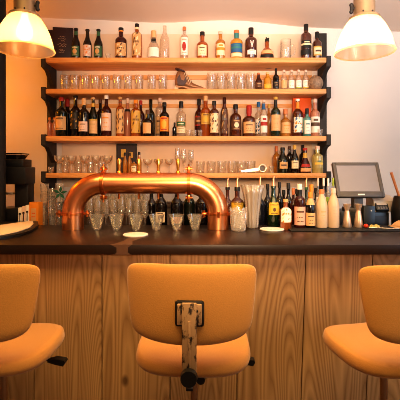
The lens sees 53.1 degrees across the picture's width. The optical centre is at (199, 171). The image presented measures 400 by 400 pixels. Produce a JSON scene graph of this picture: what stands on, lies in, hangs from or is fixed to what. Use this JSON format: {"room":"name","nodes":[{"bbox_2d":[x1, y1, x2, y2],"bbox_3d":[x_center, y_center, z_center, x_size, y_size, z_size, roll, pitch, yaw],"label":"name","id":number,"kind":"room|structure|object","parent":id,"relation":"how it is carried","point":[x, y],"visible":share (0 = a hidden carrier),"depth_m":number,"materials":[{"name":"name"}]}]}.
{"room":"bar","nodes":[
{"label":"bar","id":0,"kind":"room"},
{"bbox_2d":[6,13,399,224],"bbox_3d":[0.200,0.018,3.210,5.400,2.800,0.120,0,0,0],"label":"wall","id":1,"kind":"structure","parent":0,"point":[363,107],"depth_m":3.15,"materials":[{"name":"paint"}]},
{"bbox_2d":[41,33,330,201],"bbox_3d":[-0.102,-0.308,3.023,2.171,1.551,0.253,0,0,0],"label":"wall shelving","id":2,"kind":"object","parent":1,"relation":"attached to","point":[260,148],"visible":0.69,"depth_m":3.14,"materials":[{"name":"brown wood"}]},
{"bbox_2d":[55,97,67,135],"bbox_3d":[-1.022,-0.405,2.950,0.085,0.288,0.086,0,0,6],"label":"bottle","id":3,"kind":"object","parent":2,"relation":"on","point":[61,116],"visible":0.98,"depth_m":2.92,"materials":[{"name":"black glass"}]},
{"bbox_2d":[53,27,72,57],"bbox_3d":[-1.027,-0.955,3.001,0.146,0.250,0.029,0,0,-9],"label":"book","id":4,"kind":"object","parent":2,"relation":"on","point":[62,37],"visible":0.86,"depth_m":2.99,"materials":[{"name":"black paper"}]},
{"bbox_2d":[65,99,69,135],"bbox_3d":[-1.023,-0.412,3.085,0.081,0.302,0.081,0,0,2],"label":"bottle","id":5,"kind":"object","parent":2,"relation":"on","point":[67,101],"visible":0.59,"depth_m":3.06,"materials":[{"name":"black glass"}]},
{"bbox_2d":[70,96,79,135],"bbox_3d":[-0.923,-0.412,2.965,0.079,0.302,0.079,0,0,7],"label":"bottle","id":6,"kind":"object","parent":2,"relation":"on","point":[74,112],"visible":0.89,"depth_m":2.93,"materials":[{"name":"black glass"}]},
{"bbox_2d":[71,28,79,57],"bbox_3d":[-0.922,-0.949,2.975,0.062,0.237,0.063,0,0,2],"label":"bottle","id":7,"kind":"object","parent":2,"relation":"on","point":[75,48],"visible":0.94,"depth_m":2.95,"materials":[{"name":"green glass"}]},
{"bbox_2d":[78,98,88,135],"bbox_3d":[-0.850,-0.400,2.930,0.077,0.277,0.077,0,0,3],"label":"bottle","id":8,"kind":"object","parent":2,"relation":"on","point":[83,116],"visible":0.98,"depth_m":2.90,"materials":[{"name":"glass"}]},
{"bbox_2d":[83,29,91,57],"bbox_3d":[-0.837,-0.945,2.975,0.062,0.230,0.063,0,0,0],"label":"bottle","id":9,"kind":"object","parent":2,"relation":"on","point":[87,45],"visible":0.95,"depth_m":2.95,"materials":[{"name":"black glass"}]},
{"bbox_2d":[89,97,97,135],"bbox_3d":[-0.797,-0.408,2.985,0.072,0.295,0.072,0,0,0],"label":"bottle","id":10,"kind":"object","parent":2,"relation":"on","point":[93,117],"visible":0.82,"depth_m":2.96,"materials":[{"name":"glass"}]},
{"bbox_2d":[94,29,102,57],"bbox_3d":[-0.755,-0.945,2.975,0.062,0.230,0.063,0,0,6],"label":"bottle","id":11,"kind":"object","parent":2,"relation":"on","point":[98,45],"visible":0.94,"depth_m":2.95,"materials":[{"name":"green glass"}]},
{"bbox_2d":[97,99,101,135],"bbox_3d":[-0.768,-0.410,3.085,0.066,0.298,0.066,0,0,5],"label":"bottle","id":12,"kind":"object","parent":2,"relation":"on","point":[100,100],"visible":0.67,"depth_m":3.05,"materials":[{"name":"glass"}]},
{"bbox_2d":[101,95,111,135],"bbox_3d":[-0.696,-0.417,2.975,0.076,0.312,0.077,0,0,-1],"label":"bottle","id":13,"kind":"object","parent":2,"relation":"on","point":[106,113],"visible":0.96,"depth_m":2.94,"materials":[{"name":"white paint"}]},
{"bbox_2d":[116,97,123,135],"bbox_3d":[-0.594,-0.409,2.975,0.061,0.297,0.062,0,0,-5],"label":"bottle","id":14,"kind":"object","parent":2,"relation":"on","point":[119,110],"visible":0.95,"depth_m":2.95,"materials":[{"name":"orange"}]},
{"bbox_2d":[115,27,126,57],"bbox_3d":[-0.588,-0.951,2.975,0.086,0.241,0.086,0,0,-1],"label":"bottle","id":15,"kind":"object","parent":2,"relation":"on","point":[120,42],"visible":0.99,"depth_m":2.94,"materials":[{"name":"brown glass"}]},
{"bbox_2d":[123,152,126,172],"bbox_3d":[-0.562,-0.070,3.000,0.033,0.154,0.033,0,0,2],"label":"bottle","id":16,"kind":"object","parent":2,"relation":"on","point":[124,160],"visible":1,"depth_m":2.99,"materials":[{"name":"orange glass"}]},
{"bbox_2d":[116,144,136,172],"bbox_3d":[-0.568,-0.105,3.100,0.159,0.224,0.014,0,0,0],"label":"picture frame","id":17,"kind":"object","parent":2,"relation":"on","point":[120,148],"visible":0.64,"depth_m":3.10,"materials":[{"name":"black metal"}]},
{"bbox_2d":[121,149,132,157],"bbox_3d":[-0.566,-0.143,3.098,0.092,0.067,0.001,0,0,0],"label":"print","id":18,"kind":"object","parent":17,"relation":"attached to","point":[127,151],"depth_m":3.10,"materials":[{"name":"paper"}]},
{"bbox_2d":[127,152,131,172],"bbox_3d":[-0.537,-0.071,3.050,0.034,0.156,0.034,0,0,0],"label":"bottle","id":19,"kind":"object","parent":2,"relation":"on","point":[129,162],"visible":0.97,"depth_m":3.04,"materials":[{"name":"orange glass"}]},
{"bbox_2d":[131,159,136,172],"bbox_3d":[-0.488,-0.044,2.950,0.041,0.103,0.042,0,0,-1],"label":"bottle","id":20,"kind":"object","parent":2,"relation":"on","point":[133,165],"visible":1,"depth_m":2.93,"materials":[{"name":"orange glass"}]},
{"bbox_2d":[131,100,140,135],"bbox_3d":[-0.477,-0.398,2.975,0.073,0.274,0.074,0,0,-7],"label":"bottle","id":21,"kind":"object","parent":2,"relation":"on","point":[135,112],"visible":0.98,"depth_m":2.94,"materials":[{"name":"orange"}]},
{"bbox_2d":[132,23,141,57],"bbox_3d":[-0.469,-0.965,2.975,0.074,0.271,0.075,0,0,5],"label":"bottle","id":22,"kind":"object","parent":2,"relation":"on","point":[136,36],"visible":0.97,"depth_m":2.94,"materials":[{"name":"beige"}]},
{"bbox_2d":[139,100,144,135],"bbox_3d":[-0.457,-0.406,3.085,0.059,0.290,0.059,0,0,-3],"label":"bottle","id":23,"kind":"object","parent":2,"relation":"on","point":[140,101],"visible":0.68,"depth_m":3.07,"materials":[{"name":"black glass"}]},
{"bbox_2d":[142,110,152,135],"bbox_3d":[-0.384,-0.358,2.940,0.082,0.195,0.083,0,0,4],"label":"bottle","id":24,"kind":"object","parent":2,"relation":"on","point":[147,124],"visible":0.98,"depth_m":2.91,"materials":[{"name":"glass"}]},
{"bbox_2d":[149,99,154,135],"bbox_3d":[-0.379,-0.410,3.080,0.062,0.297,0.062,0,0,6],"label":"bottle","id":25,"kind":"object","parent":2,"relation":"on","point":[152,114],"visible":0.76,"depth_m":3.07,"materials":[{"name":"black glass"}]},
{"bbox_2d":[148,30,159,56],"bbox_3d":[-0.344,-0.939,2.975,0.093,0.219,0.093,0,0,-1],"label":"bottle","id":26,"kind":"object","parent":2,"relation":"on","point":[152,51],"visible":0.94,"depth_m":2.94,"materials":[{"name":"beige glass"}]},
{"bbox_2d":[156,98,161,133],"bbox_3d":[-0.310,-0.423,3.080,0.066,0.324,0.067,0,0,3],"label":"bottle","id":27,"kind":"object","parent":2,"relation":"on","point":[159,99],"visible":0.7,"depth_m":3.05,"materials":[{"name":"beige"}]},
{"bbox_2d":[160,102,168,135],"bbox_3d":[-0.262,-0.386,2.940,0.071,0.250,0.071,0,0,1],"label":"bottle","id":28,"kind":"object","parent":2,"relation":"on","point":[164,116],"visible":0.96,"depth_m":2.91,"materials":[{"name":"black paint"}]},
{"bbox_2d":[176,101,185,132],"bbox_3d":[-0.140,-0.393,2.975,0.073,0.263,0.074,0,0,4],"label":"bottle","id":29,"kind":"object","parent":2,"relation":"on","point":[178,123],"visible":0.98,"depth_m":2.95,"materials":[{"name":"beige"}]},
{"bbox_2d":[181,26,187,54],"bbox_3d":[-0.117,-0.954,2.975,0.058,0.248,0.059,0,0,1],"label":"bottle","id":30,"kind":"object","parent":2,"relation":"on","point":[184,40],"visible":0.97,"depth_m":2.95,"materials":[{"name":"beige glass"}]},
{"bbox_2d":[174,68,205,88],"bbox_3d":[-0.072,-0.688,2.960,0.234,0.166,0.072,0,0,0],"label":"boot","id":31,"kind":"object","parent":2,"relation":"on","point":[182,81],"visible":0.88,"depth_m":2.93,"materials":[{"name":"brown leather"}]},
{"bbox_2d":[195,99,200,135],"bbox_3d":[-0.008,-0.410,3.060,0.064,0.297,0.065,0,0,0],"label":"bottle","id":32,"kind":"object","parent":2,"relation":"on","point":[197,113],"visible":0.57,"depth_m":3.03,"materials":[{"name":"brown glass"}]},
{"bbox_2d":[197,31,207,57],"bbox_3d":[0.017,-0.936,2.975,0.086,0.211,0.086,0,0,3],"label":"bottle","id":33,"kind":"object","parent":2,"relation":"on","point":[202,46],"visible":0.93,"depth_m":2.94,"materials":[{"name":"orange"}]},
{"bbox_2d":[200,96,209,135],"bbox_3d":[0.042,-0.414,2.985,0.078,0.306,0.078,0,0,-2],"label":"bottle","id":34,"kind":"object","parent":2,"relation":"on","point":[205,111],"visible":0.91,"depth_m":2.95,"materials":[{"name":"orange glass"}]},
{"bbox_2d":[210,101,218,135],"bbox_3d":[0.104,-0.391,2.940,0.068,0.261,0.068,0,0,0],"label":"bottle","id":35,"kind":"object","parent":2,"relation":"on","point":[214,113],"visible":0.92,"depth_m":2.91,"materials":[{"name":"brown"}]},
{"bbox_2d":[216,31,224,57],"bbox_3d":[0.152,-0.938,2.975,0.073,0.215,0.074,0,0,-3],"label":"bottle","id":36,"kind":"object","parent":2,"relation":"on","point":[220,43],"visible":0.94,"depth_m":2.94,"materials":[{"name":"orange glass"}]},
{"bbox_2d":[220,97,227,135],"bbox_3d":[0.181,-0.407,2.975,0.060,0.293,0.060,0,0,-4],"label":"bottle","id":37,"kind":"object","parent":2,"relation":"on","point":[224,112],"visible":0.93,"depth_m":2.95,"materials":[{"name":"brown"}]},
{"bbox_2d":[230,104,240,135],"bbox_3d":[0.265,-0.382,2.975,0.082,0.241,0.082,0,0,-6],"label":"bottle","id":38,"kind":"object","parent":2,"relation":"on","point":[235,118],"visible":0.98,"depth_m":2.94,"materials":[{"name":"brown glass"}]},
{"bbox_2d":[230,30,242,57],"bbox_3d":[0.272,-0.941,2.975,0.091,0.222,0.091,0,0,1],"label":"bottle","id":39,"kind":"object","parent":2,"relation":"on","point":[236,44],"visible":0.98,"depth_m":2.94,"materials":[{"name":"orange"}]},
{"bbox_2d":[242,105,255,135],"bbox_3d":[0.364,-0.378,2.975,0.097,0.234,0.097,0,0,5],"label":"bottle","id":40,"kind":"object","parent":2,"relation":"on","point":[249,122],"visible":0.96,"depth_m":2.94,"materials":[{"name":"brown glass"}]},
{"bbox_2d":[245,27,256,57],"bbox_3d":[0.379,-0.951,2.975,0.088,0.241,0.088,0,0,-3],"label":"bottle","id":41,"kind":"object","parent":2,"relation":"on","point":[250,42],"visible":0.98,"depth_m":2.94,"materials":[{"name":"brown glass"}]},
{"bbox_2d":[241,164,266,172],"bbox_3d":[0.397,-0.027,2.939,0.190,0.064,0.024,0,0,0],"label":"citrus squeezer","id":42,"kind":"object","parent":2,"relation":"on","point":[261,168],"visible":1,"depth_m":2.93,"materials":[{"name":"metal"}]},
{"bbox_2d":[258,164,266,172],"bbox_3d":[0.459,-0.027,2.935,0.064,0.064,0.011,0,0,0],"label":"cup","id":43,"kind":"object","parent":42,"relation":"on","point":[261,168],"depth_m":2.93,"materials":[{"name":"ceramic"}]},
{"bbox_2d":[255,73,261,88],"bbox_3d":[0.436,-0.670,2.975,0.051,0.132,0.051,0,0,-5],"label":"bottle","id":44,"kind":"object","parent":2,"relation":"on","point":[258,83],"visible":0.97,"depth_m":2.96,"materials":[{"name":"glass"}]},
{"bbox_2d":[255,102,262,133],"bbox_3d":[0.444,-0.396,3.030,0.061,0.269,0.061,0,0,2],"label":"bottle","id":45,"kind":"object","parent":2,"relation":"on","point":[258,121],"visible":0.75,"depth_m":3.00,"materials":[{"name":"beige"}]},
{"bbox_2d":[261,100,266,132],"bbox_3d":[0.468,-0.395,2.940,0.054,0.268,0.055,0,0,-6],"label":"bottle","id":46,"kind":"object","parent":2,"relation":"on","point":[263,118],"visible":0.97,"depth_m":2.92,"materials":[{"name":"beige"}]},
{"bbox_2d":[260,37,273,57],"bbox_3d":[0.498,-0.917,2.975,0.098,0.173,0.098,0,0,-2],"label":"bottle","id":47,"kind":"object","parent":2,"relation":"on","point":[266,52],"visible":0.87,"depth_m":2.94,"materials":[{"name":"orange glass"}]},
{"bbox_2d":[263,72,271,88],"bbox_3d":[0.502,-0.672,2.975,0.060,0.136,0.060,0,0,-5],"label":"bottle","id":48,"kind":"object","parent":2,"relation":"on","point":[267,82],"visible":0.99,"depth_m":2.95,"materials":[{"name":"orange glass"}]},
{"bbox_2d":[266,104,270,135],"bbox_3d":[0.531,-0.392,3.080,0.051,0.263,0.051,0,0,4],"label":"bottle","id":49,"kind":"object","parent":2,"relation":"on","point":[268,115],"visible":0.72,"depth_m":3.06,"materials":[{"name":"orange"}]},
{"bbox_2d":[271,97,280,135],"bbox_3d":[0.557,-0.407,2.950,0.074,0.292,0.074,0,0,3],"label":"bottle","id":50,"kind":"object","parent":2,"relation":"on","point":[275,112],"visible":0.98,"depth_m":2.92,"materials":[{"name":"green glass"}]},
{"bbox_2d":[273,68,278,88],"bbox_3d":[0.565,-0.687,2.975,0.045,0.166,0.045,0,0,1],"label":"bottle","id":51,"kind":"object","parent":2,"relation":"on","point":[275,77],"visible":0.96,"depth_m":2.96,"materials":[{"name":"black glass"}]},
{"bbox_2d":[273,146,279,172],"bbox_3d":[0.588,-0.096,3.070,0.058,0.207,0.058,0,0,3],"label":"bottle","id":52,"kind":"object","parent":2,"relation":"on","point":[276,155],"visible":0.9,"depth_m":3.05,"materials":[{"name":"orange glass"}]},
{"bbox_2d":[277,147,287,172],"bbox_3d":[0.609,-0.087,2.950,0.081,0.188,0.082,0,0,-4],"label":"bottle","id":53,"kind":"object","parent":2,"relation":"on","point":[282,161],"visible":1,"depth_m":2.92,"materials":[{"name":"black glass"}]},
{"bbox_2d":[281,109,290,135],"bbox_3d":[0.635,-0.365,2.975,0.079,0.208,0.080,0,0,-6],"label":"bottle","id":54,"kind":"object","parent":2,"relation":"on","point":[285,122],"visible":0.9,"depth_m":2.94,"materials":[{"name":"orange glass"}]},
{"bbox_2d":[286,146,291,172],"bbox_3d":[0.688,-0.096,3.070,0.054,0.207,0.054,0,0,-6],"label":"bottle","id":55,"kind":"object","parent":2,"relation":"on","point":[289,154],"visible":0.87,"depth_m":3.05,"materials":[{"name":"glass"}]},
{"bbox_2d":[291,145,298,172],"bbox_3d":[0.699,-0.096,2.955,0.059,0.207,0.060,0,0,1],"label":"bottle","id":56,"kind":"object","parent":2,"relation":"on","point":[294,158],"visible":1,"depth_m":2.93,"materials":[{"name":"black glass"}]},
{"bbox_2d":[292,99,302,135],"bbox_3d":[0.720,-0.400,2.950,0.077,0.277,0.077,0,0,-6],"label":"bottle","id":57,"kind":"object","parent":2,"relation":"on","point":[297,115],"visible":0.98,"depth_m":2.92,"materials":[{"name":"brown glass"}]},
{"bbox_2d":[295,70,301,88],"bbox_3d":[0.733,-0.681,2.975,0.046,0.155,0.046,0,0,-2],"label":"bottle","id":58,"kind":"object","parent":2,"relation":"on","point":[298,82],"visible":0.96,"depth_m":2.96,"materials":[{"name":"beige"}]},
{"bbox_2d":[292,98,310,117],"bbox_3d":[0.787,-0.415,3.099,0.140,0.309,0.051,0,0,0],"label":"carton","id":59,"kind":"object","parent":2,"relation":"on","point":[304,103],"visible":0.41,"depth_m":3.08,"materials":[{"name":"cardboard"}]},
{"bbox_2d":[299,148,310,172],"bbox_3d":[0.774,-0.085,2.950,0.088,0.184,0.089,0,0,1],"label":"bottle","id":60,"kind":"object","parent":2,"relation":"on","point":[304,167],"visible":1,"depth_m":2.92,"materials":[{"name":"red glass"}]},
{"bbox_2d":[301,24,310,57],"bbox_3d":[0.788,-0.964,2.975,0.078,0.267,0.078,0,0,2],"label":"bottle","id":61,"kind":"object","parent":2,"relation":"on","point":[306,36],"visible":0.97,"depth_m":2.94,"materials":[{"name":"brown glass"}]},
{"bbox_2d":[303,108,310,135],"bbox_3d":[0.781,-0.362,2.920,0.058,0.203,0.059,0,0,1],"label":"bottle","id":62,"kind":"object","parent":2,"relation":"on","point":[306,120],"visible":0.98,"depth_m":2.90,"materials":[{"name":"teal"}]},
{"bbox_2d":[308,75,322,88],"bbox_3d":[0.854,-0.660,2.960,0.112,0.112,0.112,0,0,0],"label":"jar","id":63,"kind":"object","parent":2,"relation":"on","point":[315,82],"visible":0.83,"depth_m":2.92,"materials":[{"name":"glass"}]},
{"bbox_2d":[311,99,319,132],"bbox_3d":[0.851,-0.401,2.960,0.070,0.279,0.070,0,0,5],"label":"bottle","id":64,"kind":"object","parent":2,"relation":"on","point":[315,121],"visible":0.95,"depth_m":2.93,"materials":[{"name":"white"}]},
{"bbox_2d":[312,31,321,57],"bbox_3d":[0.877,-0.940,3.000,0.068,0.220,0.068,0,0,-4],"label":"bottle","id":65,"kind":"object","parent":2,"relation":"on","point":[317,44],"visible":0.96,"depth_m":2.98,"materials":[{"name":"brown glass"}]},
{"bbox_2d":[6,0,399,31],"bbox_3d":[0.200,-1.192,1.850,5.400,0.253,2.600,0,0,0],"label":"ceiling","id":66,"kind":"structure","parent":0,"point":[335,14],"depth_m":2.93,"materials":[{"name":"paint"}]},
{"bbox_2d":[0,0,55,58],"bbox_3d":[-0.767,-0.877,1.750,0.255,0.693,0.255,0,0,-14],"label":"pendant lamp","id":67,"kind":"object","parent":66,"relation":"hanging from","point":[23,33],"visible":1,"depth_m":1.70,"materials":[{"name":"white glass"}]},
{"bbox_2d":[334,0,396,60],"bbox_3d":[0.719,-0.848,1.750,0.255,0.658,0.255,0,0,14],"label":"pendant lamp","id":68,"kind":"object","parent":66,"relation":"hanging from","point":[365,35],"visible":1,"depth_m":1.70,"materials":[{"name":"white glass"}]},
{"bbox_3d":[0.200,1.448,0.600,5.400,0.060,5.100,0,0,0],"label":"floor","id":69,"kind":"structure","parent":0,"visible":0},
{"bbox_2d":[0,0,5,220],"bbox_3d":[-1.259,0.107,2.500,0.084,2.620,0.084,0,0,0],"label":"column","id":70,"kind":"structure","parent":69,"relation":"on","point":[2,2],"depth_m":2.48,"materials":[{"name":"metal"}]},
{"bbox_2d":[0,264,67,399],"bbox_3d":[-0.735,0.858,1.465,0.438,1.119,0.500,0,0,7],"label":"bar stool","id":71,"kind":"object","parent":69,"relation":"on","point":[25,345],"visible":1,"depth_m":1.31,"materials":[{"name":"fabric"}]},
{"bbox_2d":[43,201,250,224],"bbox_3d":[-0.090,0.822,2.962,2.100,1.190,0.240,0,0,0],"label":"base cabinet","id":72,"kind":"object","parent":69,"relation":"on","point":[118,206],"visible":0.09,"depth_m":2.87,"materials":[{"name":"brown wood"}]},
{"bbox_2d":[127,263,255,399],"bbox_3d":[-0.017,0.858,1.465,0.438,1.119,0.500,0,0,7],"label":"bar stool","id":73,"kind":"object","parent":69,"relation":"on","point":[192,321],"visible":1,"depth_m":1.28,"materials":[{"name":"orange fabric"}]},
{"bbox_2d":[0,208,399,399],"bbox_3d":[0.000,0.829,2.305,4.300,1.158,1.010,0,0,0],"label":"bar counter","id":74,"kind":"object","parent":69,"relation":"on","point":[297,297],"depth_m":1.80,"materials":[{"name":"brown wood"}]},
{"bbox_2d":[6,153,34,220],"bbox_3d":[-1.197,0.115,2.620,0.174,0.476,0.200,0,0,0],"label":"coffee grinder","id":75,"kind":"object","parent":74,"relation":"on","point":[20,172],"visible":0.59,"depth_m":2.57,"materials":[{"name":"black plastic"}]},
{"bbox_2d":[29,202,42,224],"bbox_3d":[-1.025,0.287,2.499,0.062,0.200,0.052,0,0,12],"label":"carton","id":76,"kind":"object","parent":74,"relation":"on","point":[35,208],"visible":0.66,"depth_m":2.48,"materials":[{"name":"orange cardboard"}]},
{"bbox_2d":[54,187,66,224],"bbox_3d":[-0.839,0.199,2.407,0.086,0.237,0.014,0,0,0],"label":"leaf sprig","id":77,"kind":"object","parent":74,"relation":"on","point":[60,189],"visible":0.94,"depth_m":2.40,"materials":[{"name":"green plant"}]},
{"bbox_2d":[146,194,154,224],"bbox_3d":[-0.311,0.241,2.560,0.068,0.291,0.068,0,0,6],"label":"bottle","id":78,"kind":"object","parent":74,"relation":"on","point":[151,201],"visible":0.62,"depth_m":2.53,"materials":[{"name":"black glass"}]},
{"bbox_2d":[155,194,166,224],"bbox_3d":[-0.240,0.230,2.460,0.076,0.313,0.077,0,0,4],"label":"bottle","id":79,"kind":"object","parent":74,"relation":"on","point":[160,204],"visible":0.75,"depth_m":2.43,"materials":[{"name":"black glass"}]},
{"bbox_2d":[171,194,182,224],"bbox_3d":[-0.143,0.230,2.460,0.076,0.313,0.077,0,0,-6],"label":"bottle","id":80,"kind":"object","parent":74,"relation":"on","point":[176,204],"visible":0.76,"depth_m":2.43,"materials":[{"name":"black glass"}]},
{"bbox_2d":[184,195,194,224],"bbox_3d":[-0.066,0.228,2.500,0.071,0.318,0.071,0,0,5],"label":"bottle","id":81,"kind":"object","parent":74,"relation":"on","point":[189,207],"visible":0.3,"depth_m":2.47,"materials":[{"name":"black glass"}]},
{"bbox_2d":[0,225,399,254],"bbox_3d":[0.000,0.339,2.072,4.400,0.044,0.656,0,0,0],"label":"countertop","id":82,"kind":"structure","parent":74,"relation":"on","point":[46,239],"depth_m":1.83,"materials":[{"name":"brown wood"}]},
{"bbox_2d":[0,221,37,239],"bbox_3d":[-1.112,0.308,2.232,0.436,0.018,0.803,0,0,-31],"label":"tray","id":83,"kind":"object","parent":82,"relation":"on","point":[8,229],"visible":1,"depth_m":2.11,"materials":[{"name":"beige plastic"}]},
{"bbox_2d":[123,232,147,236],"bbox_3d":[-0.322,0.313,1.997,0.125,0.008,0.125,0,0,0],"label":"coaster","id":84,"kind":"object","parent":82,"relation":"on","point":[130,234],"visible":1,"depth_m":1.98,"materials":[{"name":"white paper"}]},
{"bbox_2d":[56,159,234,229],"bbox_3d":[-0.303,0.120,2.225,0.990,0.393,0.145,0,0,0],"label":"tower","id":85,"kind":"object","parent":82,"relation":"on","point":[103,183],"visible":1,"depth_m":2.18,"materials":[{"name":"orange metal"}]},
{"bbox_2d":[156,159,160,172],"bbox_3d":[-0.235,-0.024,2.260,0.026,0.103,0.026,0,0,0],"label":"tap","id":86,"kind":"object","parent":85,"relation":"on","point":[158,161],"depth_m":2.25,"materials":[{"name":"gold metal"}]},
{"bbox_2d":[260,227,283,231],"bbox_3d":[0.394,0.313,2.190,0.131,0.008,0.131,0,0,0],"label":"coaster","id":87,"kind":"object","parent":82,"relation":"on","point":[271,229],"visible":1,"depth_m":2.15,"materials":[{"name":"white paper"}]},
{"bbox_2d":[267,176,279,226],"bbox_3d":[0.427,0.170,2.324,0.073,0.295,0.074,0,0,0],"label":"bottle","id":88,"kind":"object","parent":82,"relation":"on","point":[273,208],"visible":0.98,"depth_m":2.30,"materials":[{"name":"green glass"}]},
{"bbox_2d":[280,199,290,229],"bbox_3d":[0.476,0.234,2.225,0.064,0.167,0.065,0,0,-1],"label":"bottle","id":89,"kind":"object","parent":82,"relation":"on","point":[285,212],"visible":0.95,"depth_m":2.20,"materials":[{"name":"orange"}]},
{"bbox_2d":[288,225,399,231],"bbox_3d":[0.786,0.314,2.245,0.605,0.006,0.235,0,0,0],"label":"bar mat","id":90,"kind":"object","parent":82,"relation":"on","point":[292,229],"visible":0.61,"depth_m":2.16,"materials":[{"name":"black rubber"}]},
{"bbox_2d":[294,184,304,227],"bbox_3d":[0.560,0.188,2.250,0.064,0.244,0.065,0,0,5],"label":"bottle","id":91,"kind":"object","parent":90,"relation":"on","point":[299,201],"visible":1,"depth_m":2.22,"materials":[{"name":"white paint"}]},
{"bbox_2d":[305,192,314,227],"bbox_3d":[0.618,0.211,2.240,0.054,0.199,0.054,0,0,3],"label":"bottle","id":92,"kind":"object","parent":90,"relation":"on","point":[310,205],"visible":1,"depth_m":2.22,"materials":[{"name":"black glass"}]},
{"bbox_2d":[316,189,327,227],"bbox_3d":[0.684,0.204,2.250,0.065,0.213,0.066,0,0,-3],"label":"bottle","id":93,"kind":"object","parent":90,"relation":"on","point":[321,204],"visible":1,"depth_m":2.22,"materials":[{"name":"ceramic"}]},
{"bbox_2d":[328,188,338,227],"bbox_3d":[0.750,0.201,2.250,0.064,0.219,0.065,0,0,-2],"label":"bottle","id":94,"kind":"object","parent":90,"relation":"on","point":[333,204],"visible":1,"depth_m":2.22,"materials":[{"name":"ceramic"}]},
{"bbox_2d":[342,204,351,227],"bbox_3d":[0.827,0.245,2.250,0.052,0.130,0.052,0,0,0],"label":"jigger","id":95,"kind":"object","parent":90,"relation":"on","point":[346,219],"visible":1,"depth_m":2.23,"materials":[{"name":"metal"}]},
{"bbox_2d":[354,204,362,227],"bbox_3d":[0.891,0.245,2.250,0.052,0.130,0.052,0,0,0],"label":"jigger","id":96,"kind":"object","parent":90,"relation":"on","point":[358,223],"visible":1,"depth_m":2.23,"materials":[{"name":"metal"}]},
{"bbox_2d":[195,197,207,224],"bbox_3d":[0.010,0.230,2.460,0.076,0.313,0.077,0,0,-5],"label":"bottle","id":97,"kind":"object","parent":74,"relation":"on","point":[200,205],"visible":0.57,"depth_m":2.43,"materials":[{"name":"black glass"}]},
{"bbox_2d":[225,178,230,224],"bbox_3d":[0.178,0.213,2.580,0.068,0.349,0.068,0,0,1],"label":"bottle","id":98,"kind":"object","parent":74,"relation":"on","point":[227,188],"visible":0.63,"depth_m":2.56,"materials":[{"name":"brown glass"}]},
{"bbox_2d":[231,178,242,224],"bbox_3d":[0.230,0.211,2.470,0.077,0.353,0.078,0,0,0],"label":"bottle","id":99,"kind":"object","parent":74,"relation":"on","point":[237,219],"visible":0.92,"depth_m":2.44,"materials":[{"name":"brown"}]},
{"bbox_2d":[243,188,250,224],"bbox_3d":[0.303,0.245,2.600,0.058,0.283,0.058,0,0,1],"label":"bottle","id":100,"kind":"object","parent":74,"relation":"on","point":[246,204],"visible":0.87,"depth_m":2.58,"materials":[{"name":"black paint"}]},
{"bbox_2d":[251,190,255,224],"bbox_3d":[0.368,0.255,2.730,0.058,0.264,0.058,0,0,0],"label":"bottle","id":101,"kind":"object","parent":74,"relation":"on","point":[253,201],"visible":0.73,"depth_m":2.71,"materials":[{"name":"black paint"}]},
{"bbox_2d":[255,177,265,224],"bbox_3d":[0.375,0.208,2.500,0.069,0.358,0.069,0,0,0],"label":"bottle","id":102,"kind":"object","parent":74,"relation":"on","point":[260,208],"visible":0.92,"depth_m":2.48,"materials":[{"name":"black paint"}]},
{"bbox_2d":[264,184,269,224],"bbox_3d":[0.453,0.234,2.680,0.054,0.307,0.054,0,0,2],"label":"bottle","id":103,"kind":"object","parent":74,"relation":"on","point":[267,198],"visible":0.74,"depth_m":2.67,"materials":[{"name":"black glass"}]},
{"bbox_2d":[277,182,282,208],"bbox_3d":[0.523,0.226,2.630,0.050,0.321,0.050,0,0,7],"label":"bottle","id":104,"kind":"object","parent":74,"relation":"on","point":[279,197],"visible":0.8,"depth_m":2.62,"materials":[{"name":"black glass"}]},
{"bbox_2d":[285,183,291,207],"bbox_3d":[0.561,0.228,2.540,0.057,0.317,0.057,0,0,-2],"label":"bottle","id":105,"kind":"object","parent":74,"relation":"on","point":[288,197],"visible":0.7,"depth_m":2.53,"materials":[{"name":"black glass"}]},
{"bbox_2d":[290,188,294,224],"bbox_3d":[0.574,0.243,2.460,0.047,0.289,0.047,0,0,-7],"label":"bottle","id":106,"kind":"object","parent":74,"relation":"on","point":[293,189],"visible":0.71,"depth_m":2.44,"materials":[{"name":"glass"}]},
{"bbox_2d":[331,162,384,211],"bbox_3d":[0.993,0.094,2.539,0.294,0.311,0.162,0,0,0],"label":"screen","id":107,"kind":"object","parent":74,"relation":"on","point":[356,181],"visible":0.81,"depth_m":2.51,"materials":[{"name":"black plastic"}]},
{"bbox_2d":[361,205,374,224],"bbox_3d":[1.012,0.295,2.409,0.070,0.184,0.052,0,0,0],"label":"tip box","id":108,"kind":"object","parent":74,"relation":"on","point":[367,211],"visible":0.6,"depth_m":2.38,"materials":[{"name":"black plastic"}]},
{"bbox_2d":[366,195,392,211],"bbox_3d":[1.147,0.189,2.550,0.131,0.121,0.120,0,0,0],"label":"receipt printer","id":109,"kind":"object","parent":74,"relation":"on","point":[388,199],"visible":0.29,"depth_m":2.50,"materials":[{"name":"beige plastic"}]},
{"bbox_2d":[375,203,388,211],"bbox_3d":[1.126,0.220,2.480,0.079,0.052,0.045,0,0,0],"label":"card reader","id":110,"kind":"object","parent":74,"relation":"on","point":[379,207],"visible":1,"depth_m":2.47,"materials":[{"name":"black plastic"}]},
{"bbox_2d":[391,196,399,224],"bbox_3d":[1.234,0.267,2.450,0.120,0.240,0.120,0,0,0],"label":"jar","id":111,"kind":"object","parent":74,"relation":"on","point":[395,208],"visible":0.56,"depth_m":2.43,"materials":[{"name":"black plastic"}]},
{"bbox_2d":[390,172,399,195],"bbox_3d":[1.204,0.184,2.441,0.103,0.368,0.016,0,0,-14],"label":"muddler","id":112,"kind":"object","parent":111,"relation":"in","point":[391,173],"visible":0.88,"depth_m":2.43,"materials":[{"name":"brown wood"}]},
{"bbox_2d":[323,265,399,399],"bbox_3d":[0.707,0.858,1.468,0.438,1.119,0.500,0,0,-8],"label":"bar stool","id":113,"kind":"object","parent":69,"relation":"on","point":[371,347],"visible":1,"depth_m":1.30,"materials":[{"name":"leather"}]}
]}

